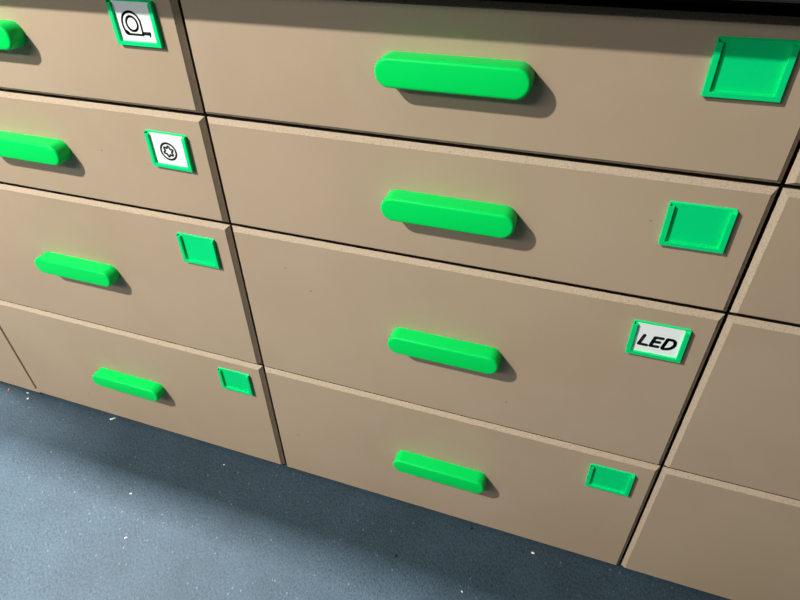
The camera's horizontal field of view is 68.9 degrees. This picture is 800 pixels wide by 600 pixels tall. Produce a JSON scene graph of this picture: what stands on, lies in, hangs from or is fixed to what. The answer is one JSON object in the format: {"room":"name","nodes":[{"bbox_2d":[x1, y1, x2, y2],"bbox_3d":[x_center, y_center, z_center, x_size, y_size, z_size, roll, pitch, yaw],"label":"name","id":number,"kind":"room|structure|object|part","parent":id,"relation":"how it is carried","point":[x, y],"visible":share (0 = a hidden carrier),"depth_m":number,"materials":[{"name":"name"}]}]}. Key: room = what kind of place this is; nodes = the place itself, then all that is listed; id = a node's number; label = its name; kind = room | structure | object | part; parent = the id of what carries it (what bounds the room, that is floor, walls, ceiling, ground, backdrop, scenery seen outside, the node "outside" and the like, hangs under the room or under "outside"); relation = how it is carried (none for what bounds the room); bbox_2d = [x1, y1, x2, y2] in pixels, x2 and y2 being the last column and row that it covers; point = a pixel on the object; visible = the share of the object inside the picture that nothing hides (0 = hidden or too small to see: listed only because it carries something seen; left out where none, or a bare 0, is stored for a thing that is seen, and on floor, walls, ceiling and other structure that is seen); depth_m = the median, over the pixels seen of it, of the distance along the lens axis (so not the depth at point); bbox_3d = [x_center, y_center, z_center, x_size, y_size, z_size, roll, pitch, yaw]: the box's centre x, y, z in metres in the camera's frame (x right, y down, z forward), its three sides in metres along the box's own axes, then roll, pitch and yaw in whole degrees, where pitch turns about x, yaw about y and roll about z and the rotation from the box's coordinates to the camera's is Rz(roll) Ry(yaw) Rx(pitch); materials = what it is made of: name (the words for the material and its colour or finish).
{"room":"workshop","nodes":[
{"label":"workshop","id":0,"kind":"room"},
{"bbox_2d":[0,381,730,599],"bbox_3d":[-0.608,1.040,0.238,6.000,0.050,3.620,11,40,16],"label":"floor","id":1,"kind":"structure","parent":0,"point":[195,526],"depth_m":0.99,"materials":[{"name":"concrete"}]},
{"bbox_2d":[0,326,39,392],"bbox_3d":[-0.805,-0.318,1.247,0.247,0.833,0.580,11,40,16],"label":"filler panel","id":2,"kind":"object","parent":1,"relation":"on","point":[13,371],"visible":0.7,"depth_m":1.23,"materials":[{"name":"beige wood"}]},
{"bbox_2d":[0,0,285,463],"bbox_3d":[-0.418,-0.232,1.127,0.600,0.833,0.602,11,40,16],"label":"base cabinet","id":3,"kind":"object","parent":1,"relation":"on","point":[123,290],"visible":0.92,"depth_m":0.85,"materials":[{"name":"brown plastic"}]},
{"bbox_3d":[-0.520,-0.324,0.705,0.149,0.029,0.022,11,40,16],"label":"handle","id":4,"kind":"part","parent":3,"relation":"part of","materials":[{"name":"green plastic"}]},
{"bbox_3d":[-0.517,-0.209,0.796,0.149,0.029,0.022,11,40,16],"label":"handle","id":5,"kind":"part","parent":3,"relation":"part of","materials":[{"name":"green plastic"}]},
{"bbox_3d":[-0.512,-0.049,0.923,0.149,0.029,0.022,11,40,16],"label":"handle","id":6,"kind":"part","parent":3,"relation":"part of","materials":[{"name":"green plastic"}]},
{"bbox_3d":[-0.439,-0.461,0.886,0.596,0.135,0.460,11,40,16],"label":"drawer","id":7,"kind":"part","parent":3,"relation":"part of","materials":[{"name":"beige wood"}]},
{"bbox_3d":[-0.436,-0.348,0.975,0.596,0.144,0.460,11,40,16],"label":"drawer","id":8,"kind":"part","parent":3,"relation":"part of","materials":[{"name":"beige wood"}]},
{"bbox_3d":[-0.507,0.158,1.086,0.149,0.029,0.022,11,40,16],"label":"handle","id":9,"kind":"part","parent":3,"relation":"part of","materials":[{"name":"green plastic"}]},
{"bbox_3d":[-0.432,-0.187,1.103,0.596,0.260,0.460,11,40,16],"label":"drawer","id":10,"kind":"part","parent":3,"relation":"part of","materials":[{"name":"beige wood"}]},
{"bbox_2d":[111,0,156,42],"bbox_3d":[-0.287,-0.301,0.631,0.048,0.040,0.001,11,40,16],"label":"label card","id":11,"kind":"object","parent":3,"relation":"attached to","point":[133,19],"visible":1,"depth_m":0.63,"materials":[{"name":"white paper"}]},
{"bbox_3d":[-0.426,0.019,1.267,0.596,0.261,0.460,11,40,16],"label":"drawer","id":12,"kind":"part","parent":3,"relation":"part of","materials":[{"name":"beige wood"}]},
{"bbox_2d":[149,132,187,166],"bbox_3d":[-0.286,-0.186,0.723,0.048,0.040,0.001,12,40,15],"label":"label card","id":13,"kind":"object","parent":3,"relation":"attached to","point":[168,149],"visible":1,"depth_m":0.72,"materials":[{"name":"white paper"}]},
{"bbox_2d":[180,0,799,564],"bbox_3d":[0.151,-0.117,0.964,0.600,0.833,0.602,11,40,16],"label":"base cabinet","id":14,"kind":"object","parent":1,"relation":"on","point":[456,226],"visible":1,"depth_m":0.64,"materials":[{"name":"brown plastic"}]},
{"bbox_3d":[0.062,0.272,0.923,0.149,0.029,0.022,11,40,16],"label":"handle","id":15,"kind":"part","parent":14,"relation":"part of","materials":[{"name":"green plastic"}]},
{"bbox_3d":[0.057,0.066,0.760,0.149,0.029,0.022,11,40,16],"label":"handle","id":16,"kind":"part","parent":14,"relation":"part of","materials":[{"name":"green plastic"}]},
{"bbox_3d":[0.052,-0.094,0.633,0.149,0.029,0.022,11,40,16],"label":"handle","id":17,"kind":"part","parent":14,"relation":"part of","materials":[{"name":"green plastic"}]},
{"bbox_3d":[0.049,-0.209,0.542,0.149,0.029,0.022,11,40,16],"label":"handle","id":18,"kind":"part","parent":14,"relation":"part of","materials":[{"name":"green plastic"}]},
{"bbox_3d":[0.141,0.134,1.104,0.600,0.261,0.460,11,40,16],"label":"drawer","id":19,"kind":"part","parent":14,"relation":"part of","materials":[{"name":"beige wood"}]},
{"bbox_3d":[0.136,-0.073,0.940,0.600,0.260,0.460,11,40,16],"label":"drawer","id":20,"kind":"part","parent":14,"relation":"part of","materials":[{"name":"beige wood"}]},
{"bbox_3d":[0.129,-0.346,0.724,0.600,0.135,0.460,11,40,16],"label":"drawer","id":21,"kind":"part","parent":14,"relation":"part of","materials":[{"name":"beige wood"}]},
{"bbox_3d":[0.132,-0.234,0.812,0.600,0.144,0.460,11,40,16],"label":"drawer","id":22,"kind":"part","parent":14,"relation":"part of","materials":[{"name":"beige wood"}]},
{"bbox_2d":[631,322,685,357],"bbox_3d":[0.288,0.045,0.651,0.048,0.040,0.001,11,40,16],"label":"label card","id":23,"kind":"object","parent":14,"relation":"attached to","point":[649,338],"visible":1,"depth_m":0.65,"materials":[{"name":"white paper"}]},
{"bbox_2d":[742,0,799,2],"bbox_3d":[0.031,-0.480,0.730,2.080,0.030,0.667,11,40,16],"label":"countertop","id":24,"kind":"structure","parent":14,"relation":"on","point":[784,1],"depth_m":0.40,"materials":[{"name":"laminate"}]},
{"bbox_2d":[621,139,799,599],"bbox_3d":[0.721,-0.002,0.801,0.600,0.833,0.602,11,40,16],"label":"base cabinet","id":25,"kind":"object","parent":1,"relation":"on","point":[719,515],"visible":0.44,"depth_m":0.72,"materials":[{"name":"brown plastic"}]},
{"bbox_3d":[0.710,0.249,0.941,0.600,0.261,0.460,11,40,16],"label":"drawer","id":26,"kind":"part","parent":25,"relation":"part of","materials":[{"name":"beige wood"}]},
{"bbox_3d":[0.705,0.042,0.777,0.600,0.260,0.460,11,40,16],"label":"drawer","id":27,"kind":"part","parent":25,"relation":"part of","materials":[{"name":"beige wood"}]},
{"bbox_3d":[0.701,-0.119,0.649,0.600,0.144,0.460,11,40,16],"label":"drawer","id":28,"kind":"part","parent":25,"relation":"part of","materials":[{"name":"beige wood"}]},
{"bbox_3d":[0.698,-0.231,0.560,0.600,0.135,0.460,11,40,16],"label":"drawer","id":29,"kind":"part","parent":25,"relation":"part of","materials":[{"name":"beige wood"}]}
]}

